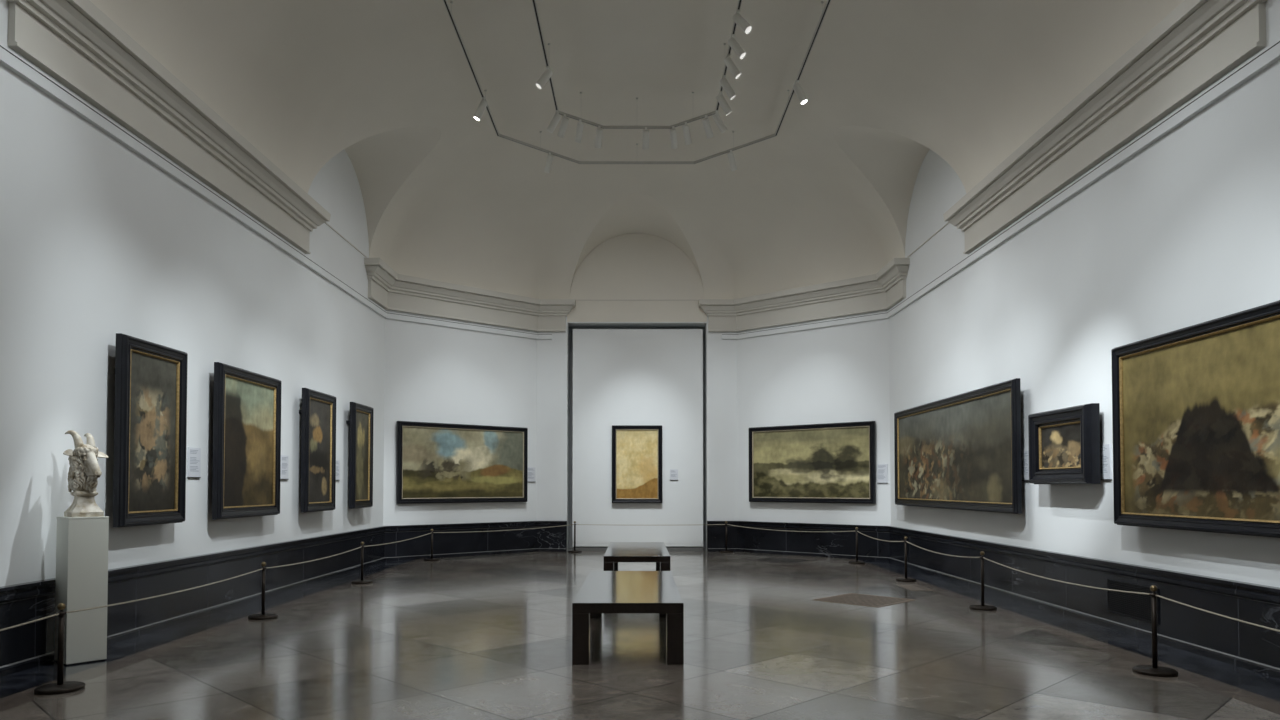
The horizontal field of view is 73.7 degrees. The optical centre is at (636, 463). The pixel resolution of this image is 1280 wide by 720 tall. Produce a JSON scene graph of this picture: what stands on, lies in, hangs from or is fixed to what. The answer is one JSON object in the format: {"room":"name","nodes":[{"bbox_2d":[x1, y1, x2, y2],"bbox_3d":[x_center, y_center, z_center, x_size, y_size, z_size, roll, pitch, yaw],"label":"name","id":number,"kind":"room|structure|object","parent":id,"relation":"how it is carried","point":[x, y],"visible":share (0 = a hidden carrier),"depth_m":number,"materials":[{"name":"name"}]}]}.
{"room":"museum","nodes":[
{"label":"museum","id":0,"kind":"room"},
{"bbox_2d":[0,0,384,586],"bbox_3d":[-4.530,-1.851,8.581,0.300,6.750,12.640,0,-2,0],"label":"wall","id":1,"kind":"structure","parent":0,"point":[98,242],"depth_m":7.50,"materials":[{"name":"paint"}]},
{"bbox_2d":[113,333,187,527],"bbox_3d":[-4.290,-0.259,7.486,0.181,1.594,0.983,0,-2,0],"label":"painting","id":2,"kind":"object","parent":1,"relation":"attached to","point":[150,415],"visible":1,"depth_m":7.41,"materials":[{"name":"paint"}]},
{"bbox_2d":[8,2,310,253],"bbox_3d":[-4.356,-3.016,8.612,0.088,0.360,5.340,0,-2,0],"label":"frieze","id":3,"kind":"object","parent":1,"relation":"attached to","point":[29,37],"depth_m":7.36,"materials":[{"name":"paint"}]},
{"bbox_2d":[6,0,330,230],"bbox_3d":[-4.282,-3.288,8.619,0.315,0.305,5.750,0,-2,0],"label":"trim","id":4,"kind":"structure","parent":1,"relation":"attached to","point":[80,23],"depth_m":7.64,"materials":[{"name":"paint"}]},
{"bbox_2d":[187,447,200,477],"bbox_3d":[-4.371,-0.005,8.423,0.020,0.298,0.222,0,-2,0],"label":"card","id":5,"kind":"object","parent":1,"relation":"attached to","point":[194,454],"visible":1,"depth_m":8.39,"materials":[{"name":"white paper"}]},
{"bbox_2d":[212,362,280,519],"bbox_3d":[-4.290,-0.210,9.354,0.181,1.594,1.460,0,-2,0],"label":"painting","id":6,"kind":"object","parent":1,"relation":"attached to","point":[247,404],"visible":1,"depth_m":9.23,"materials":[{"name":"paint"}]},
{"bbox_2d":[0,42,551,338],"bbox_3d":[-3.045,-2.751,8.605,2.710,0.140,16.780,0,-2,0],"label":"trim","id":7,"kind":"structure","parent":1,"relation":"attached to","point":[7,59],"depth_m":8.30,"materials":[{"name":"paint"}]},
{"bbox_2d":[0,521,566,676],"bbox_3d":[-2.893,1.220,8.501,3.015,0.606,16.780,0,-2,0],"label":"wainscoting","id":8,"kind":"structure","parent":1,"relation":"attached to","point":[27,646],"depth_m":9.09,"materials":[{"name":"black stone"}]},
{"bbox_2d":[280,455,288,479],"bbox_3d":[-4.371,0.051,10.572,0.020,0.298,0.222,0,-2,0],"label":"card","id":9,"kind":"object","parent":1,"relation":"attached to","point":[284,459],"visible":0.9,"depth_m":10.56,"materials":[{"name":"white paper"}]},
{"bbox_2d":[299,388,335,512],"bbox_3d":[-4.290,-0.157,11.406,0.181,1.594,1.037,0,-2,0],"label":"painting","id":10,"kind":"object","parent":1,"relation":"attached to","point":[318,420],"visible":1,"depth_m":11.34,"materials":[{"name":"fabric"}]},
{"bbox_2d":[336,460,339,479],"bbox_3d":[-4.371,0.099,12.412,0.020,0.298,0.222,0,-2,0],"label":"card","id":11,"kind":"object","parent":1,"relation":"attached to","point":[337,461],"visible":0.56,"depth_m":12.45,"materials":[{"name":"white paper"}]},
{"bbox_2d":[325,222,366,257],"bbox_3d":[-4.384,-3.364,12.592,0.032,0.015,2.400,0,-2,0],"label":"trim","id":12,"kind":"structure","parent":1,"relation":"attached to","point":[325,222],"depth_m":12.78,"materials":[{"name":"paint"}]},
{"bbox_2d":[346,402,373,508],"bbox_3d":[-4.290,-0.111,13.156,0.181,1.594,0.897,0,-2,0],"label":"painting","id":13,"kind":"object","parent":1,"relation":"attached to","point":[361,416],"visible":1,"depth_m":13.11,"materials":[{"name":"fabric"}]},
{"bbox_2d":[383,310,536,525],"bbox_3d":[-3.290,-1.658,15.964,3.490,6.750,0.296,1,-2,-42],"label":"wall","id":14,"kind":"structure","parent":0,"point":[433,373],"depth_m":15.73,"materials":[{"name":"paint"}]},
{"bbox_2d":[396,421,527,503],"bbox_3d":[-3.189,0.006,15.795,2.720,1.445,0.181,1,-2,-42],"label":"painting","id":15,"kind":"object","parent":14,"relation":"attached to","point":[436,462],"visible":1,"depth_m":15.67,"materials":[{"name":"fabric"}]},
{"bbox_2d":[368,279,565,331],"bbox_3d":[-3.125,-2.831,15.650,0.720,0.360,4.307,-1,-2,44],"label":"trim","id":16,"kind":"structure","parent":14,"relation":"attached to","point":[392,301],"depth_m":15.78,"materials":[{"name":"paint"}]},
{"bbox_2d":[364,258,575,315],"bbox_3d":[-3.038,-3.106,15.570,1.028,0.305,4.654,-1,-2,44],"label":"trim","id":17,"kind":"structure","parent":14,"relation":"attached to","point":[377,270],"depth_m":15.63,"materials":[{"name":"paint"}]},
{"bbox_2d":[528,467,534,481],"bbox_3d":[-2.087,0.224,16.799,0.202,0.288,0.020,1,-2,-42],"label":"card","id":18,"kind":"object","parent":14,"relation":"attached to","point":[531,470],"visible":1,"depth_m":16.80,"materials":[{"name":"white paper"}]},
{"bbox_2d":[90,0,1183,298],"bbox_3d":[0.000,-4.500,8.651,8.760,2.150,16.740,0,-2,0],"label":"ceiling","id":19,"kind":"structure","parent":0,"point":[303,82],"depth_m":11.26,"materials":[{"name":"paint"}]},
{"bbox_2d":[344,126,440,254],"bbox_3d":[-3.647,-4.148,12.633,1.465,1.555,2.670,0,-2,0],"label":"ceiling","id":20,"kind":"structure","parent":19,"relation":"attached to","point":[382,162],"depth_m":13.16,"materials":[{"name":"paint"}]},
{"bbox_2d":[570,193,703,291],"bbox_3d":[0.000,-4.079,16.222,2.670,1.604,1.581,0,-2,0],"label":"ceiling","id":21,"kind":"structure","parent":19,"relation":"attached to","point":[633,212],"depth_m":16.45,"materials":[{"name":"paint"}]},
{"bbox_2d":[443,0,830,163],"bbox_3d":[0.000,-5.280,8.671,4.276,0.334,11.016,0,-2,0],"label":"track","id":22,"kind":"object","parent":19,"relation":"hanging from","point":[446,4],"visible":0.97,"depth_m":12.59,"materials":[{"name":"metal"}]},
{"bbox_2d":[474,97,487,120],"bbox_3d":[-2.156,-4.881,11.768,0.192,0.306,0.099,0,-2,-6],"label":"spotlight","id":23,"kind":"object","parent":22,"relation":"hanging from","point":[482,106],"visible":1,"depth_m":11.73,"materials":[{"name":"white metal"}]},
{"bbox_2d":[544,153,552,172],"bbox_3d":[-1.427,-4.831,13.754,0.100,0.302,0.207,1,-2,-39],"label":"spotlight","id":24,"kind":"object","parent":22,"relation":"hanging from","point":[549,160],"visible":1,"depth_m":13.71,"materials":[{"name":"white metal"}]},
{"bbox_2d":[728,150,736,170],"bbox_3d":[1.526,-4.833,13.655,0.100,0.302,0.207,-1,-2,35],"label":"spotlight","id":25,"kind":"object","parent":22,"relation":"hanging from","point":[731,158],"visible":1,"depth_m":13.62,"materials":[{"name":"white metal"}]},
{"bbox_2d":[793,80,807,104],"bbox_3d":[2.155,-4.894,11.269,0.194,0.305,0.099,-1,-2,19],"label":"spotlight","id":26,"kind":"object","parent":22,"relation":"hanging from","point":[797,88],"visible":1,"depth_m":11.24,"materials":[{"name":"white metal"}]},
{"bbox_2d":[532,0,741,128],"bbox_3d":[0.000,-5.343,8.683,2.316,0.461,8.196,0,-2,0],"label":"track","id":27,"kind":"object","parent":19,"relation":"hanging from","point":[533,1],"visible":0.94,"depth_m":12.04,"materials":[{"name":"metal"}]},
{"bbox_2d":[535,66,552,89],"bbox_3d":[-1.186,-4.910,10.881,0.226,0.294,0.100,1,-2,-25],"label":"spotlight","id":28,"kind":"object","parent":27,"relation":"hanging from","point":[548,73],"visible":1,"depth_m":10.85,"materials":[{"name":"white metal"}]},
{"bbox_2d":[547,110,560,132],"bbox_3d":[-1.186,-4.875,12.200,0.223,0.295,0.099,-1,-2,20],"label":"spotlight","id":29,"kind":"object","parent":27,"relation":"hanging from","point":[557,116],"visible":1,"depth_m":12.16,"materials":[{"name":"white metal"}]},
{"bbox_2d":[557,114,568,137],"bbox_3d":[-1.069,-4.875,12.360,0.099,0.286,0.240,1,-2,-32],"label":"spotlight","id":30,"kind":"object","parent":27,"relation":"hanging from","point":[564,122],"visible":1,"depth_m":12.32,"materials":[{"name":"white metal"}]},
{"bbox_2d":[575,119,583,142],"bbox_3d":[-0.849,-4.869,12.537,0.099,0.290,0.232,1,-2,-20],"label":"spotlight","id":31,"kind":"object","parent":27,"relation":"hanging from","point":[578,137],"visible":1,"depth_m":12.49,"materials":[{"name":"white metal"}]},
{"bbox_2d":[595,126,602,147],"bbox_3d":[-0.571,-4.868,12.761,0.100,0.279,0.249,0,-2,-9],"label":"spotlight","id":32,"kind":"object","parent":27,"relation":"hanging from","point":[598,142],"visible":1,"depth_m":12.71,"materials":[{"name":"white metal"}]},
{"bbox_2d":[642,127,648,149],"bbox_3d":[0.133,-4.866,12.811,0.102,0.280,0.247,0,-2,0],"label":"spotlight","id":33,"kind":"object","parent":27,"relation":"hanging from","point":[645,145],"visible":1,"depth_m":12.77,"materials":[{"name":"white metal"}]},
{"bbox_2d":[670,126,677,148],"bbox_3d":[0.551,-4.867,12.781,0.100,0.279,0.248,0,-2,9],"label":"spotlight","id":34,"kind":"object","parent":27,"relation":"hanging from","point":[673,136],"visible":1,"depth_m":12.74,"materials":[{"name":"white metal"}]},
{"bbox_2d":[682,122,691,144],"bbox_3d":[0.741,-4.866,12.621,0.100,0.290,0.232,-1,-2,21],"label":"spotlight","id":35,"kind":"object","parent":27,"relation":"hanging from","point":[686,132],"visible":1,"depth_m":12.58,"materials":[{"name":"white metal"}]},
{"bbox_2d":[702,115,713,138],"bbox_3d":[1.030,-4.875,12.389,0.099,0.286,0.239,-1,-2,32],"label":"spotlight","id":36,"kind":"object","parent":27,"relation":"hanging from","point":[706,123],"visible":1,"depth_m":12.35,"materials":[{"name":"white metal"}]},
{"bbox_2d":[713,110,726,132],"bbox_3d":[1.186,-4.875,12.200,0.223,0.295,0.099,1,-2,-20],"label":"spotlight","id":37,"kind":"object","parent":27,"relation":"hanging from","point":[716,116],"visible":1,"depth_m":12.16,"materials":[{"name":"white metal"}]},
{"bbox_2d":[716,91,731,114],"bbox_3d":[1.187,-4.890,11.604,0.221,0.296,0.100,0,-2,-16],"label":"spotlight","id":38,"kind":"object","parent":27,"relation":"hanging from","point":[722,101],"visible":1,"depth_m":11.57,"materials":[{"name":"white metal"}]},
{"bbox_2d":[720,75,735,99],"bbox_3d":[1.188,-4.901,11.145,0.219,0.297,0.105,0,-2,0],"label":"spotlight","id":39,"kind":"object","parent":27,"relation":"hanging from","point":[724,83],"visible":1,"depth_m":11.11,"materials":[{"name":"white metal"}]},
{"bbox_2d":[724,54,741,78],"bbox_3d":[1.187,-4.916,10.583,0.220,0.297,0.100,0,-2,9],"label":"spotlight","id":40,"kind":"object","parent":27,"relation":"hanging from","point":[728,61],"visible":1,"depth_m":10.55,"materials":[{"name":"white metal"}]},
{"bbox_2d":[728,34,745,58],"bbox_3d":[1.186,-4.930,10.111,0.226,0.294,0.100,-1,-2,25],"label":"spotlight","id":41,"kind":"object","parent":27,"relation":"hanging from","point":[740,52],"visible":1,"depth_m":10.08,"materials":[{"name":"white metal"}]},
{"bbox_2d":[733,10,751,33],"bbox_3d":[1.183,-4.948,9.578,0.238,0.287,0.100,-1,-2,39],"label":"spotlight","id":42,"kind":"object","parent":27,"relation":"hanging from","point":[738,19],"visible":1,"depth_m":9.54,"materials":[{"name":"white metal"}]},
{"bbox_2d":[833,126,929,254],"bbox_3d":[3.647,-4.148,12.633,1.465,1.555,2.670,0,-2,0],"label":"ceiling","id":43,"kind":"structure","parent":19,"relation":"attached to","point":[891,162],"depth_m":13.16,"materials":[{"name":"paint"}]},
{"bbox_2d":[536,233,737,550],"bbox_3d":[0.000,-1.626,17.171,4.220,6.750,0.456,0,-2,0],"label":"wall","id":44,"kind":"structure","parent":0,"point":[552,483],"depth_m":16.98,"materials":[{"name":"paint"}]},
{"bbox_2d":[569,327,704,547],"bbox_3d":[0.000,-0.637,17.698,3.200,4.800,0.650,0,-2,0],"label":"door frame","id":45,"kind":"structure","parent":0,"point":[570,328],"depth_m":17.93,"materials":[{"name":"paint"}]},
{"bbox_2d":[572,329,702,545],"bbox_3d":[0.015,-0.515,17.089,2.600,4.335,0.180,0,-2,0],"label":"wall panel","id":46,"kind":"object","parent":45,"relation":"in","point":[621,376],"visible":0.94,"depth_m":17.01,"materials":[{"name":"paint"}]},
{"bbox_2d":[612,425,661,502],"bbox_3d":[0.002,0.017,16.931,0.999,1.538,0.111,0,-2,0],"label":"painting","id":47,"kind":"object","parent":46,"relation":"attached to","point":[636,449],"visible":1,"depth_m":16.92,"materials":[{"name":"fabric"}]},
{"bbox_2d":[670,469,677,479],"bbox_3d":[0.735,0.228,16.970,0.162,0.218,0.020,0,-2,0],"label":"card","id":48,"kind":"object","parent":46,"relation":"attached to","point":[673,472],"visible":1,"depth_m":16.96,"materials":[{"name":"white paper"}]},
{"bbox_2d":[0,548,1279,719],"bbox_3d":[0.000,1.589,7.211,9.800,0.200,21.900,0,-2,0],"label":"floor","id":49,"kind":"structure","parent":0,"point":[480,637],"depth_m":6.35,"materials":[{"name":"stone"}]},
{"bbox_2d":[34,603,84,694],"bbox_3d":[-3.673,1.167,5.439,0.272,0.552,0.272,0,-2,0],"label":"stanchion","id":50,"kind":"object","parent":49,"relation":"on","point":[59,687],"visible":1,"depth_m":5.42,"materials":[{"name":"brown metal"}]},
{"bbox_2d":[0,613,58,630],"bbox_3d":[-3.674,0.936,3.961,0.013,0.046,2.914,0,-2,0],"label":"cord","id":51,"kind":"object","parent":50,"relation":"attached to","point":[58,613],"visible":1,"depth_m":5.14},
{"bbox_2d":[66,568,262,612],"bbox_3d":[-3.675,1.014,6.922,0.014,0.046,2.904,0,-2,0],"label":"cord","id":52,"kind":"object","parent":50,"relation":"attached to","point":[262,568],"visible":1,"depth_m":6.48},
{"bbox_2d":[54,516,108,665],"bbox_3d":[-4.134,0.932,6.352,0.266,1.070,0.266,-1,-2,40],"label":"pedestal","id":53,"kind":"object","parent":49,"relation":"on","point":[81,542],"visible":0.91,"depth_m":6.26,"materials":[{"name":"paint"}]},
{"bbox_2d":[63,430,108,516],"bbox_3d":[-4.113,0.075,6.367,0.285,0.643,0.276,1,-2,-33],"label":"head sculpture","id":54,"kind":"object","parent":53,"relation":"on","point":[84,472],"visible":1,"depth_m":6.32,"materials":[{"name":"stone"}]},
{"bbox_2d":[248,562,277,619],"bbox_3d":[-3.676,1.244,8.395,0.272,0.552,0.272,0,-2,0],"label":"stanchion","id":55,"kind":"object","parent":49,"relation":"on","point":[263,616],"visible":1,"depth_m":8.38,"materials":[{"name":"brown metal"}]},
{"bbox_2d":[266,546,361,567],"bbox_3d":[-3.675,1.092,9.909,0.012,0.046,2.964,0,-2,0],"label":"cord","id":56,"kind":"object","parent":55,"relation":"attached to","point":[361,546],"visible":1,"depth_m":9.58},
{"bbox_2d":[351,542,372,583],"bbox_3d":[-3.675,1.323,11.412,0.272,0.552,0.272,0,-2,0],"label":"stanchion","id":57,"kind":"object","parent":49,"relation":"on","point":[361,581],"visible":1,"depth_m":11.40,"materials":[{"name":"brown metal"}]},
{"bbox_2d":[365,532,431,546],"bbox_3d":[-3.618,1.176,13.120,0.011,0.046,3.355,0,-2,2],"label":"cord","id":58,"kind":"object","parent":57,"relation":"attached to","point":[431,532],"visible":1,"depth_m":12.93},
{"bbox_2d":[424,529,439,560],"bbox_3d":[-3.560,1.412,14.818,0.272,0.552,0.272,0,-2,0],"label":"stanchion","id":59,"kind":"object","parent":49,"relation":"on","point":[431,558],"visible":1,"depth_m":14.80,"materials":[{"name":"brown metal"}]},
{"bbox_2d":[568,521,581,552],"bbox_3d":[-1.216,1.433,16.688,0.272,0.608,0.272,0,-2,0],"label":"stanchion","id":60,"kind":"object","parent":49,"relation":"on","point":[574,550],"visible":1,"depth_m":16.68,"materials":[{"name":"brown metal"}]},
{"bbox_2d":[434,524,573,532],"bbox_3d":[-2.388,1.206,15.759,2.945,0.080,0.011,1,-2,-39],"label":"cord","id":61,"kind":"object","parent":60,"relation":"attached to","point":[572,524],"visible":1,"depth_m":15.65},
{"bbox_2d":[576,524,724,524],"bbox_3d":[0.265,1.202,16.694,2.908,0.023,0.011,0,-2,0],"label":"cord","id":62,"kind":"object","parent":60,"relation":"attached to","point":[576,524],"visible":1,"depth_m":16.69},
{"bbox_2d":[572,571,683,664],"bbox_3d":[-0.066,1.269,7.362,0.810,0.448,2.335,0,-2,0],"label":"bench","id":63,"kind":"object","parent":49,"relation":"on","point":[601,592],"visible":1,"depth_m":6.28,"materials":[{"name":"black wood"}]},
{"bbox_2d":[604,542,669,570],"bbox_3d":[0.000,1.381,11.613,0.810,0.448,2.570,0,-2,0],"label":"bench","id":64,"kind":"object","parent":49,"relation":"on","point":[616,552],"visible":0.61,"depth_m":10.73,"materials":[{"name":"black wood"}]},
{"bbox_2d":[572,547,702,550],"bbox_3d":[0.015,1.711,17.026,2.600,0.070,0.150,0,-2,0],"label":"baseboard","id":65,"kind":"structure","parent":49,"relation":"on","point":[577,548],"depth_m":16.95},
{"bbox_2d":[719,521,732,552],"bbox_3d":[1.746,1.433,16.688,0.272,0.608,0.272,0,-2,0],"label":"stanchion","id":66,"kind":"object","parent":49,"relation":"on","point":[725,550],"visible":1,"depth_m":16.67,"materials":[{"name":"brown metal"}]},
{"bbox_2d":[849,527,864,563],"bbox_3d":[3.677,1.370,14.269,0.272,0.608,0.272,0,-2,0],"label":"stanchion","id":67,"kind":"object","parent":49,"relation":"on","point":[856,528],"visible":1,"depth_m":14.25,"materials":[{"name":"brown metal"}]},
{"bbox_2d":[727,524,851,531],"bbox_3d":[2.712,1.195,15.484,0.011,0.071,3.043,1,-2,-39],"label":"cord","id":68,"kind":"object","parent":67,"relation":"attached to","point":[727,524],"visible":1,"depth_m":15.15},
{"bbox_2d":[813,593,915,606],"bbox_3d":[2.585,1.552,9.713,0.830,0.005,0.830,1,-2,-45],"label":"floor vent","id":69,"kind":"object","parent":49,"relation":"in","point":[850,598],"visible":1,"depth_m":9.72,"materials":[{"name":"brown metal"}]},
{"bbox_2d":[896,536,915,581],"bbox_3d":[3.671,1.302,11.652,0.272,0.608,0.272,0,-2,0],"label":"stanchion","id":70,"kind":"object","parent":49,"relation":"on","point":[905,579],"visible":1,"depth_m":11.64,"materials":[{"name":"brown metal"}]},
{"bbox_2d":[857,531,903,541],"bbox_3d":[3.674,1.129,12.966,0.011,0.071,2.565,0,-2,0],"label":"cord","id":71,"kind":"object","parent":70,"relation":"attached to","point":[857,531],"visible":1,"depth_m":12.68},
{"bbox_2d":[896,584,933,590],"bbox_3d":[3.540,1.583,10.882,0.280,0.005,0.660,0,-2,0],"label":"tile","id":72,"kind":"object","parent":49,"relation":"on","point":[913,587],"visible":1,"depth_m":10.87,"materials":[{"name":"grey stone"}]},
{"bbox_2d":[969,551,996,610],"bbox_3d":[3.649,1.232,9.008,0.272,0.608,0.272,0,-2,0],"label":"stanchion","id":73,"kind":"object","parent":49,"relation":"on","point":[982,607],"visible":1,"depth_m":8.99,"materials":[{"name":"brown metal"}]},
{"bbox_2d":[906,541,979,557],"bbox_3d":[3.660,1.060,10.335,0.011,0.071,2.592,0,-2,0],"label":"cord","id":74,"kind":"object","parent":73,"relation":"attached to","point":[906,541],"visible":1,"depth_m":10.15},
{"bbox_2d":[1132,585,1177,676],"bbox_3d":[3.597,1.152,5.933,0.272,0.608,0.272,0,-2,0],"label":"stanchion","id":75,"kind":"object","parent":49,"relation":"on","point":[1154,669],"visible":1,"depth_m":5.92,"materials":[{"name":"brown metal"}]},
{"bbox_2d":[983,557,1149,594],"bbox_3d":[3.623,0.985,7.476,0.011,0.071,3.023,0,-2,1],"label":"cord","id":76,"kind":"object","parent":75,"relation":"attached to","point":[983,557],"visible":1,"depth_m":7.04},
{"bbox_2d":[1155,595,1279,631],"bbox_3d":[3.608,0.905,4.433,0.011,0.071,2.958,0,-2,0],"label":"cord","id":77,"kind":"object","parent":75,"relation":"attached to","point":[1155,595],"visible":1,"depth_m":5.27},
{"bbox_2d":[737,310,890,525],"bbox_3d":[3.290,-1.658,15.964,3.490,6.750,0.296,-1,-2,42],"label":"wall","id":78,"kind":"structure","parent":0,"point":[839,373],"depth_m":15.76,"materials":[{"name":"paint"}]},
{"bbox_2d":[698,258,909,315],"bbox_3d":[3.038,-3.106,15.570,1.028,0.305,4.654,1,-2,-44],"label":"trim","id":79,"kind":"structure","parent":78,"relation":"attached to","point":[896,270],"depth_m":15.63,"materials":[{"name":"paint"}]},
{"bbox_2d":[708,279,905,331],"bbox_3d":[3.125,-2.831,15.650,0.720,0.360,4.307,1,-2,-44],"label":"trim","id":80,"kind":"structure","parent":78,"relation":"attached to","point":[881,301],"depth_m":15.78,"materials":[{"name":"paint"}]},
{"bbox_2d":[749,421,875,503],"bbox_3d":[3.196,0.006,15.790,2.629,1.445,0.181,-1,-2,42],"label":"painting","id":81,"kind":"object","parent":78,"relation":"attached to","point":[829,462],"visible":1,"depth_m":15.68,"materials":[{"name":"fabric"}]},
{"bbox_2d":[877,464,887,482],"bbox_3d":[4.269,0.180,14.837,0.192,0.333,0.020,-1,-2,42],"label":"card","id":82,"kind":"object","parent":78,"relation":"attached to","point":[882,469],"visible":1,"depth_m":14.83,"materials":[{"name":"white paper"}]},
{"bbox_2d":[889,0,1279,587],"bbox_3d":[4.530,-1.851,8.581,0.300,6.750,12.640,0,-2,0],"label":"wall","id":83,"kind":"structure","parent":0,"point":[1184,232],"depth_m":8.08,"materials":[{"name":"paint"}]},
{"bbox_2d":[907,222,948,257],"bbox_3d":[4.384,-3.364,12.592,0.032,0.015,2.400,0,-2,0],"label":"trim","id":84,"kind":"structure","parent":83,"relation":"attached to","point":[948,222],"depth_m":12.78,"materials":[{"name":"paint"}]},
{"bbox_2d":[894,378,1021,513],"bbox_3d":[4.290,-0.136,11.728,0.181,1.515,4.420,0,-2,0],"label":"painting","id":85,"kind":"object","parent":83,"relation":"attached to","point":[961,451],"visible":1,"depth_m":11.06,"materials":[{"name":"paint"}]},
{"bbox_2d":[707,521,1279,678],"bbox_3d":[2.893,1.220,8.501,3.015,0.606,16.780,0,-2,0],"label":"wainscoting","id":86,"kind":"structure","parent":83,"relation":"attached to","point":[1226,640],"depth_m":8.59,"materials":[{"name":"black stone"}]},
{"bbox_2d":[722,38,1279,338],"bbox_3d":[3.045,-2.751,8.605,2.710,0.140,16.780,0,-2,0],"label":"trim","id":87,"kind":"structure","parent":83,"relation":"attached to","point":[1272,55],"depth_m":8.25,"materials":[{"name":"paint"}]},
{"bbox_2d":[1021,451,1028,480],"bbox_3d":[4.370,0.028,9.593,0.020,0.333,0.222,0,-2,0],"label":"card","id":88,"kind":"object","parent":83,"relation":"attached to","point":[1024,454],"visible":0.78,"depth_m":9.58,"materials":[{"name":"white paper"}]},
{"bbox_2d":[1028,403,1100,483],"bbox_3d":[4.276,-0.168,8.525,0.211,0.753,1.165,0,-2,0],"label":"painting","id":89,"kind":"object","parent":83,"relation":"attached to","point":[1064,443],"visible":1,"depth_m":8.39,"materials":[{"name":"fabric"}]},
{"bbox_2d":[943,0,1267,230],"bbox_3d":[4.282,-3.288,8.619,0.315,0.305,5.750,0,-2,0],"label":"trim","id":90,"kind":"structure","parent":83,"relation":"attached to","point":[1193,23],"depth_m":7.64,"materials":[{"name":"paint"}]},
{"bbox_2d":[1100,444,1111,479],"bbox_3d":[4.370,-0.009,7.983,0.020,0.333,0.222,0,-2,0],"label":"card","id":91,"kind":"object","parent":83,"relation":"attached to","point":[1105,450],"visible":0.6,"depth_m":7.93,"materials":[{"name":"white paper"}]},
{"bbox_2d":[963,2,1265,253],"bbox_3d":[4.356,-3.016,8.612,0.088,0.360,5.340,0,-2,0],"label":"trim","id":92,"kind":"structure","parent":83,"relation":"attached to","point":[1244,37],"depth_m":7.36,"materials":[{"name":"paint"}]},
{"bbox_2d":[1107,579,1158,624],"bbox_3d":[4.344,1.206,7.491,0.012,0.300,0.760,0,-2,0],"label":"air vent","id":93,"kind":"object","parent":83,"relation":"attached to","point":[1135,606],"visible":0.82,"depth_m":7.50,"materials":[{"name":"metal"}]},
{"bbox_2d":[1111,300,1279,537],"bbox_3d":[4.290,-0.302,5.234,0.181,1.567,4.648,0,-2,0],"label":"painting","id":94,"kind":"object","parent":83,"relation":"attached to","point":[1196,408],"visible":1,"depth_m":6.38,"materials":[{"name":"paint"}]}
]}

